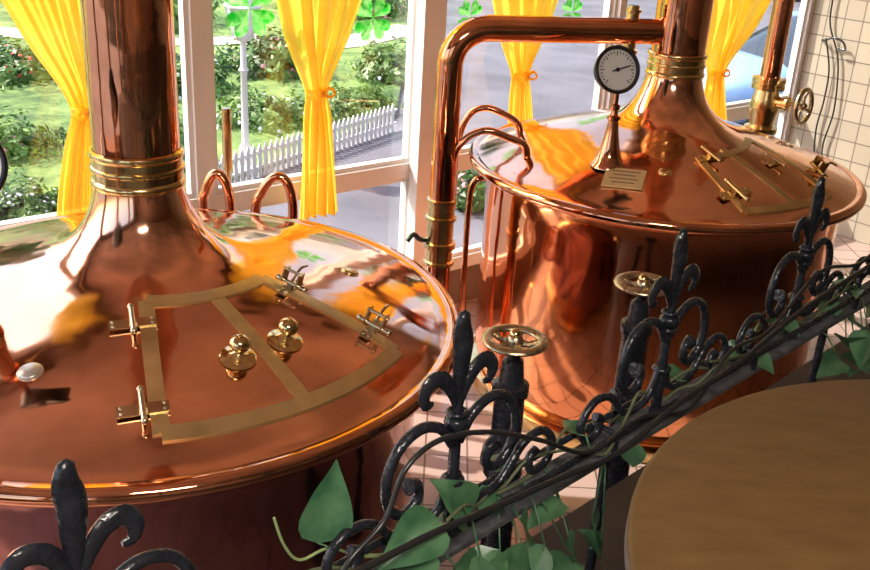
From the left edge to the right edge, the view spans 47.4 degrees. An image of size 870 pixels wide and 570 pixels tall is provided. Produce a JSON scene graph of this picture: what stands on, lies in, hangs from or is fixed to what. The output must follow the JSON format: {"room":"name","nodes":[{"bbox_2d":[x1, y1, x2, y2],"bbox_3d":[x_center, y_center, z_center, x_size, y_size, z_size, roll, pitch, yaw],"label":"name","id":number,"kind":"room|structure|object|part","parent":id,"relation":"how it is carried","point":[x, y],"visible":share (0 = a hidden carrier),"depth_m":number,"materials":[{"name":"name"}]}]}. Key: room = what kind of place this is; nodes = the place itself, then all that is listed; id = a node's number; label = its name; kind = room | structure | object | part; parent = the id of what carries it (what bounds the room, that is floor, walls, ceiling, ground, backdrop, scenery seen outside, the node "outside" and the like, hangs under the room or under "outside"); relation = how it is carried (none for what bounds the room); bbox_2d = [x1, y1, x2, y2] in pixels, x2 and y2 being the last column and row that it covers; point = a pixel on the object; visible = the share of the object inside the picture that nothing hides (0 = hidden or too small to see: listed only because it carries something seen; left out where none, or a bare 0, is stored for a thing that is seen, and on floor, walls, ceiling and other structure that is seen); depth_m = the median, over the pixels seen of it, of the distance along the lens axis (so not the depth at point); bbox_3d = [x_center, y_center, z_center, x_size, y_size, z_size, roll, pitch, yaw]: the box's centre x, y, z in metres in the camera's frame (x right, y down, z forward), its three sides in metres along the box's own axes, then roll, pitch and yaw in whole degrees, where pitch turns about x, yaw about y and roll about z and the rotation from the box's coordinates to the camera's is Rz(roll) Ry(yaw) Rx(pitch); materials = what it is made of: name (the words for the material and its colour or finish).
{"room":"brewery","nodes":[
{"label":"brewery","id":0,"kind":"room"},
{"bbox_2d":[449,263,479,303],"bbox_3d":[-0.856,-1.311,4.900,9.630,3.870,0.200,-15,29,-36],"label":"wall","id":1,"kind":"structure","parent":0,"point":[472,281],"depth_m":6.31,"materials":[{"name":"paint"}]},
{"bbox_2d":[0,0,206,225],"bbox_3d":[-1.750,-1.002,4.172,1.621,3.060,0.090,-15,29,-36],"label":"window","id":2,"kind":"structure","parent":1,"relation":"in","point":[188,10],"depth_m":4.70,"materials":[{"name":"white paint"}]},
{"bbox_2d":[200,0,447,268],"bbox_3d":[-0.543,-1.304,5.042,1.414,3.060,0.168,-15,29,-36],"label":"window","id":3,"kind":"structure","parent":1,"relation":"in","point":[357,176],"depth_m":5.46,"materials":[{"name":"white paint"}]},
{"bbox_2d":[225,0,274,36],"bbox_3d":[-0.873,-1.314,4.703,0.267,0.267,0.025,-15,29,-36],"label":"ornament","id":4,"kind":"object","parent":3,"relation":"attached to","point":[260,18],"visible":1,"depth_m":4.72,"materials":[{"name":"green glass"}]},
{"bbox_2d":[355,0,390,40],"bbox_3d":[-0.316,-1.390,5.160,0.228,0.228,0.025,-15,29,-36],"label":"ornament","id":5,"kind":"object","parent":3,"relation":"attached to","point":[382,8],"visible":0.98,"depth_m":5.16,"materials":[{"name":"green glass"}]},
{"bbox_2d":[450,0,627,270],"bbox_3d":[0.563,-1.609,5.908,1.610,3.060,0.120,-15,29,-36],"label":"window","id":6,"kind":"structure","parent":1,"relation":"in","point":[610,6],"depth_m":6.31,"materials":[{"name":"white paint"}]},
{"bbox_2d":[458,0,481,23],"bbox_3d":[0.205,-1.510,5.564,0.173,0.173,0.025,-15,29,-36],"label":"ornament","id":7,"kind":"object","parent":6,"relation":"attached to","point":[465,9],"visible":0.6,"depth_m":5.55,"materials":[{"name":"green glass"}]},
{"bbox_2d":[563,0,582,16],"bbox_3d":[0.847,-1.669,6.057,0.173,0.173,0.025,-15,29,-36],"label":"ornament","id":8,"kind":"object","parent":6,"relation":"attached to","point":[577,5],"visible":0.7,"depth_m":6.05,"materials":[{"name":"green glass"}]},
{"bbox_2d":[726,0,814,141],"bbox_3d":[2.044,-2.011,7.050,2.277,3.060,0.090,-15,29,-36],"label":"window","id":9,"kind":"structure","parent":1,"relation":"in","point":[738,110],"depth_m":7.83,"materials":[{"name":"white paint"}]},
{"bbox_3d":[-0.594,-2.616,4.139,7.281,0.123,6.116,3,23,0],"label":"curtain rod","id":10,"kind":"object","parent":1,"relation":"attached to","visible":0},
{"bbox_2d":[0,0,92,215],"bbox_3d":[-1.605,-1.282,3.878,0.950,2.201,0.150,-15,29,-36],"label":"curtain","id":11,"kind":"object","parent":10,"relation":"hanging from","point":[52,29],"visible":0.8,"depth_m":4.13,"materials":[{"name":"fabric"}]},
{"bbox_2d":[276,0,361,219],"bbox_3d":[-0.525,-1.475,4.746,1.128,2.412,0.162,-14,29,-35],"label":"curtain","id":12,"kind":"object","parent":10,"relation":"hanging from","point":[316,33],"visible":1,"depth_m":4.91,"materials":[{"name":"fabric"}]},
{"bbox_2d":[492,0,557,122],"bbox_3d":[0.513,-1.834,5.492,0.893,2.226,0.161,-16,30,-38],"label":"curtain","id":13,"kind":"object","parent":10,"relation":"hanging from","point":[520,57],"visible":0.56,"depth_m":5.72,"materials":[{"name":"fabric"}]},
{"bbox_2d":[704,0,771,120],"bbox_3d":[2.154,-2.158,6.791,1.405,2.475,0.154,-15,29,-36],"label":"curtain","id":14,"kind":"object","parent":10,"relation":"hanging from","point":[733,22],"visible":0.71,"depth_m":6.91,"materials":[{"name":"fabric"}]},
{"bbox_2d":[409,234,869,569],"bbox_3d":[1.263,1.649,3.143,9.630,0.200,7.000,-15,29,-36],"label":"floor","id":15,"kind":"structure","parent":0,"point":[432,464],"depth_m":4.75,"materials":[{"name":"tile"}]},
{"bbox_2d":[221,107,232,180],"bbox_3d":[-0.994,-0.120,4.812,0.120,1.498,0.120,3,23,0],"label":"standpipe","id":16,"kind":"object","parent":15,"relation":"on","point":[225,111],"visible":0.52,"depth_m":4.56,"materials":[{"name":"gold metal"}]},
{"bbox_2d":[0,0,458,569],"bbox_3d":[-0.923,-0.579,3.027,2.110,3.750,2.110,-13,28,-34],"label":"kettle","id":17,"kind":"object","parent":15,"relation":"on","point":[202,370],"visible":1,"depth_m":2.84,"materials":[{"name":"orange metal"}]},
{"bbox_3d":[-0.949,-0.130,3.219,2.026,0.468,2.026,3,23,0],"label":"lid","id":18,"kind":"part","parent":17,"relation":"part of","materials":[{"name":"orange metal"}]},
{"bbox_3d":[-0.550,0.174,2.762,0.104,0.096,0.104,3,23,0],"label":"knob","id":19,"kind":"part","parent":17,"relation":"part of","materials":[{"name":"gold metal"}]},
{"bbox_3d":[-0.435,0.133,2.871,0.104,0.096,0.104,3,23,0],"label":"knob","id":20,"kind":"part","parent":17,"relation":"part of","materials":[{"name":"gold metal"}]},
{"bbox_2d":[480,521,512,551],"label":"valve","id":21,"kind":"object","parent":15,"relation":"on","point":[491,540],"depth_m":2.81,"materials":[{"name":"metal"}]},
{"bbox_2d":[491,400,509,430],"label":"valve","id":22,"kind":"object","parent":15,"relation":"on","point":[500,413],"depth_m":2.65,"materials":[{"name":"metal"}]},
{"bbox_3d":[0.171,0.809,2.884,0.240,1.428,0.240,3,23,0],"label":"stem","id":23,"kind":"part","parent":22,"relation":"part of","materials":[{"name":"metal"}]},
{"bbox_2d":[481,324,548,432],"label":"valve","id":24,"kind":"object","parent":15,"relation":"on","point":[512,380],"depth_m":2.61,"materials":[{"name":"metal"}]},
{"bbox_2d":[606,271,664,489],"bbox_3d":[0.599,0.638,3.301,0.240,1.462,0.240,3,23,0],"label":"valve","id":25,"kind":"object","parent":15,"relation":"on","point":[638,311],"visible":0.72,"depth_m":3.07,"materials":[{"name":"brass"},{"name":"iron"}]},
{"bbox_2d":[405,0,866,463],"bbox_3d":[1.195,-1.222,4.821,1.980,3.750,1.980,16,26,28],"label":"kettle","id":26,"kind":"object","parent":15,"relation":"on","point":[575,202],"visible":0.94,"depth_m":4.62,"materials":[{"name":"orange metal"}]},
{"bbox_3d":[-0.090,-0.234,4.893,0.128,0.066,0.029,-10,26,-28],"label":"valve lever","id":27,"kind":"part","parent":26,"relation":"part of","materials":[{"name":"metal"}]},
{"bbox_3d":[0.845,-0.477,4.426,0.182,0.064,0.134,11,24,16],"label":"name plate","id":28,"kind":"part","parent":26,"relation":"part of","materials":[{"name":"gold metal"}]},
{"bbox_3d":[1.173,-0.847,4.981,1.901,0.468,1.901,3,23,0],"label":"lid","id":29,"kind":"part","parent":26,"relation":"part of","materials":[{"name":"orange metal"}]},
{"bbox_2d":[744,0,813,134],"bbox_3d":[2.106,-1.583,5.788,0.228,3.748,0.367,-19,32,-42],"label":"pipe","id":30,"kind":"object","parent":15,"relation":"on","point":[765,103],"visible":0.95,"depth_m":5.92,"materials":[{"name":"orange metal"}]},
{"bbox_3d":[2.125,-1.086,5.950,0.089,0.090,0.202,-19,32,-42],"label":"valve stem","id":31,"kind":"part","parent":30,"relation":"part of","materials":[{"name":"gold metal"}]},
{"bbox_2d":[524,323,869,569],"bbox_3d":[2.050,1.127,1.923,9.630,0.200,4.651,-15,29,-36],"label":"floor","id":32,"kind":"structure","parent":0,"point":[618,497],"depth_m":2.63,"materials":[{"name":"beige tile"}]},
{"bbox_2d":[0,177,869,569],"bbox_3d":[0.353,0.337,2.181,5.300,0.868,0.084,-19,32,-41],"label":"railing","id":33,"kind":"object","parent":32,"relation":"on","point":[79,551],"visible":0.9,"depth_m":1.96,"materials":[{"name":"metal"}]},
{"bbox_2d":[273,517,382,560],"bbox_3d":[-0.017,0.404,1.851,0.696,0.257,0.008,-19,32,-41],"label":"ivy vine","id":34,"kind":"object","parent":33,"relation":"attached to","point":[374,555],"visible":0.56,"depth_m":1.65,"materials":[{"name":"green plant"}]},
{"bbox_2d":[298,364,728,569],"bbox_3d":[0.225,0.407,2.045,0.226,0.468,1.497,23,30,38],"label":"ivy vine","id":35,"kind":"object","parent":33,"relation":"attached to","point":[328,511],"visible":0.72,"depth_m":1.74,"materials":[{"name":"green plant"}]},
{"bbox_3d":[0.331,0.321,2.200,5.300,0.016,0.016,-19,32,-41],"label":"rail","id":36,"kind":"part","parent":33,"relation":"part of","materials":[{"name":"metal"}]},
{"bbox_2d":[341,254,869,569],"bbox_3d":[0.617,0.173,2.308,2.215,0.268,0.010,-19,32,-41],"label":"vine stem","id":37,"kind":"object","parent":33,"relation":"attached to","point":[373,534],"visible":0.98,"depth_m":1.93,"materials":[{"name":"plant"}]},
{"bbox_2d":[352,263,869,569],"bbox_3d":[0.596,0.226,2.265,2.263,0.147,0.013,-19,32,-41],"label":"vine stem","id":38,"kind":"object","parent":33,"relation":"attached to","point":[445,527],"visible":1,"depth_m":2.04,"materials":[{"name":"plant"}]},
{"bbox_2d":[370,280,869,569],"bbox_3d":[0.350,0.388,2.203,5.300,0.044,0.075,-19,32,-41],"label":"handrail","id":39,"kind":"object","parent":33,"relation":"attached to","point":[489,524],"visible":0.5,"depth_m":2.29,"materials":[{"name":"black metal"}]},
{"bbox_3d":[0.376,0.341,2.158,5.300,0.016,0.016,-19,32,-41],"label":"rail","id":40,"kind":"part","parent":33,"relation":"part of","materials":[{"name":"metal"}]},
{"bbox_2d":[427,283,869,569],"bbox_3d":[0.712,0.333,2.559,0.232,0.339,2.109,23,30,38],"label":"ivy vine","id":41,"kind":"object","parent":33,"relation":"attached to","point":[530,555],"visible":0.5,"depth_m":2.06,"materials":[{"name":"green plant"}]},
{"bbox_2d":[710,274,869,376],"bbox_3d":[1.355,0.090,3.132,1.902,0.344,0.192,-19,31,-41],"label":"ivy vine","id":42,"kind":"object","parent":33,"relation":"attached to","point":[860,349],"visible":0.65,"depth_m":3.04,"materials":[{"name":"green plant"}]},
{"bbox_2d":[624,380,869,569],"bbox_3d":[0.839,0.755,1.419,1.214,0.750,1.214,3,23,0],"label":"round table","id":43,"kind":"object","parent":32,"relation":"on","point":[776,478],"visible":1,"depth_m":1.47,"materials":[{"name":"brown wood"}]},
{"bbox_2d":[788,0,869,244],"bbox_3d":[5.200,-1.182,5.274,0.200,3.750,7.000,-15,29,-36],"label":"wall","id":44,"kind":"structure","parent":0,"point":[847,141],"depth_m":7.71,"materials":[{"name":"tile"}]},
{"bbox_2d":[821,0,838,154],"bbox_3d":[3.090,-1.569,7.701,0.014,1.663,0.288,-15,29,-36],"label":"cable","id":45,"kind":"object","parent":44,"relation":"attached to","point":[832,0],"visible":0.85,"depth_m":7.65,"materials":[{"name":"black rubber"}]},
{"bbox_2d":[821,37,845,50],"bbox_3d":[3.057,-1.865,7.617,0.053,0.093,0.250,-9,26,-26],"label":"wall hook","id":46,"kind":"object","parent":44,"relation":"attached to","point":[830,38],"visible":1,"depth_m":7.56,"materials":[{"name":"metal"}]},
{"bbox_2d":[813,38,829,151],"bbox_3d":[3.061,-1.300,7.833,0.014,1.259,0.231,-15,29,-36],"label":"cable","id":47,"kind":"object","parent":46,"relation":"hanging from","point":[825,38],"visible":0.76,"depth_m":7.76,"materials":[{"name":"black rubber"}]},
{"label":"outside","id":48,"kind":"structure","parent":0,"visible":0},
{"bbox_2d":[232,0,800,250],"bbox_3d":[0.760,-13.022,37.923,120.000,0.001,100.000,3,23,0],"label":"ground","id":49,"kind":"structure","parent":48,"point":[565,82],"depth_m":13.35,"materials":[{"name":"concrete"}]},
{"bbox_2d":[218,104,397,185],"bbox_3d":[-1.230,-1.474,10.202,0.036,0.330,3.058,16,26,27],"label":"picket fence","id":50,"kind":"object","parent":49,"relation":"on","point":[387,121],"visible":0.69,"depth_m":9.91,"materials":[{"name":"white paint"}]},
{"bbox_3d":[-1.241,-1.407,10.235,0.020,0.026,3.058,16,26,27],"label":"rail","id":51,"kind":"part","parent":50,"relation":"part of","materials":[{"name":"white paint"}]},
{"bbox_2d":[456,169,485,214],"bbox_3d":[0.366,-0.992,8.967,0.740,0.620,0.760,3,23,0],"label":"bush","id":52,"kind":"object","parent":49,"relation":"on","point":[464,178],"visible":0.32,"depth_m":8.77,"materials":[{"name":"green plant"}]},
{"bbox_2d":[703,10,798,135],"bbox_3d":[4.876,-2.688,12.436,4.180,1.458,1.760,-5,24,-18],"label":"car","id":53,"kind":"object","parent":49,"relation":"on","point":[747,62],"visible":0.03,"depth_m":11.64,"materials":[{"name":"blue paint"}]},
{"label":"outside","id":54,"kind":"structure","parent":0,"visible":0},
{"bbox_2d":[0,0,407,216],"bbox_3d":[-14.675,-11.181,31.438,29.397,0.048,54.079,3,23,0],"label":"lawn","id":55,"kind":"structure","parent":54,"point":[46,103],"depth_m":11.94,"materials":[{"name":"green plant"}]},
{"bbox_2d":[0,35,52,91],"bbox_3d":[-5.492,-3.004,12.774,2.716,0.717,1.996,-18,31,-41],"label":"bush","id":56,"kind":"object","parent":55,"relation":"on","point":[31,68],"visible":0.56,"depth_m":12.41,"materials":[{"name":"green plant"}]},
{"bbox_2d":[0,165,58,220],"bbox_3d":[-3.260,-0.724,8.066,1.393,0.450,1.208,3,23,0],"label":"bush","id":57,"kind":"object","parent":55,"relation":"on","point":[32,202],"visible":0.59,"depth_m":7.96,"materials":[{"name":"green plant"}]},
{"bbox_2d":[0,106,66,166],"bbox_3d":[-4.301,-1.454,9.575,1.639,0.497,1.235,-8,26,-24],"label":"bush","id":58,"kind":"object","parent":55,"relation":"on","point":[12,142],"visible":0.94,"depth_m":9.59,"materials":[{"name":"green plant"}]},
{"bbox_2d":[178,108,185,166],"bbox_3d":[-2.591,-1.486,9.565,0.936,0.729,0.812,12,25,19],"label":"bush","id":59,"kind":"object","parent":55,"relation":"on","point":[182,142],"visible":0.02,"depth_m":9.38,"materials":[{"name":"green plant"}]},
{"bbox_2d":[173,0,223,30],"bbox_3d":[-4.879,-4.923,16.803,2.479,1.183,2.569,3,23,0],"label":"bush","id":60,"kind":"object","parent":55,"relation":"on","point":[175,2],"visible":0.09,"depth_m":16.72,"materials":[{"name":"green plant"}]},
{"bbox_2d":[176,46,258,101],"bbox_3d":[-3.039,-2.647,12.370,1.566,0.645,1.306,-7,25,-24],"label":"bush","id":61,"kind":"object","parent":55,"relation":"on","point":[222,86],"visible":0.18,"depth_m":12.48,"materials":[{"name":"green plant"}]},
{"bbox_2d":[223,0,261,174],"bbox_3d":[-1.798,-1.928,9.320,0.360,1.794,0.312,3,23,0],"label":"lamp post","id":62,"kind":"object","parent":55,"relation":"on","point":[248,36],"visible":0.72,"depth_m":9.27,"materials":[{"name":"white metal"}]},
{"bbox_3d":[-1.770,-2.421,9.110,0.310,0.260,0.268,3,23,0],"label":"lantern glass","id":63,"kind":"part","parent":62,"relation":"part of","materials":[{"name":"clear glass"}]},
{"bbox_3d":[-1.765,-2.508,9.072,0.360,0.530,0.312,3,23,0],"label":"lantern frame","id":64,"kind":"part","parent":62,"relation":"part of","materials":[{"name":"white paint"}]},
{"bbox_3d":[-1.813,-1.685,9.424,0.240,1.264,0.240,3,23,0],"label":"post","id":65,"kind":"part","parent":62,"relation":"part of","materials":[{"name":"white metal"}]},
{"bbox_2d":[214,22,301,84],"bbox_3d":[-2.369,-3.287,13.806,1.878,0.754,1.827,3,23,0],"label":"bush","id":66,"kind":"object","parent":55,"relation":"on","point":[276,59],"visible":0.66,"depth_m":13.52,"materials":[{"name":"green plant"}]},
{"bbox_2d":[216,86,340,137],"bbox_3d":[-1.869,-2.006,11.242,1.735,0.463,1.424,3,23,0],"label":"bush","id":67,"kind":"object","parent":55,"relation":"on","point":[269,116],"visible":0.74,"depth_m":11.04,"materials":[{"name":"green plant"}]},
{"bbox_2d":[273,0,407,20],"bbox_3d":[-1.673,-5.760,19.510,2.733,0.953,3.120,16,26,27],"label":"bush","id":68,"kind":"object","parent":55,"relation":"on","point":[397,4],"visible":0.15,"depth_m":19.15,"materials":[{"name":"green plant"}]},
{"bbox_2d":[288,82,403,121],"bbox_3d":[-1.046,-2.242,12.000,1.584,0.390,1.435,3,23,0],"label":"bush","id":69,"kind":"object","parent":55,"relation":"on","point":[345,105],"visible":0.77,"depth_m":11.94,"materials":[{"name":"green plant"}]},
{"bbox_2d":[345,36,405,87],"bbox_3d":[-0.595,-3.153,13.884,1.396,0.626,1.499,3,23,0],"label":"bush","id":70,"kind":"object","parent":55,"relation":"on","point":[391,68],"visible":0.74,"depth_m":13.64,"materials":[{"name":"green plant"}]},
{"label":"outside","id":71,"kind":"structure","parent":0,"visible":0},
{"bbox_2d":[0,24,406,47],"bbox_3d":[-3.978,-4.338,16.797,7.871,0.001,3.698,3,23,0],"label":"path","id":72,"kind":"structure","parent":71,"point":[397,31],"depth_m":16.35,"materials":[{"name":"white concrete"}]}
]}

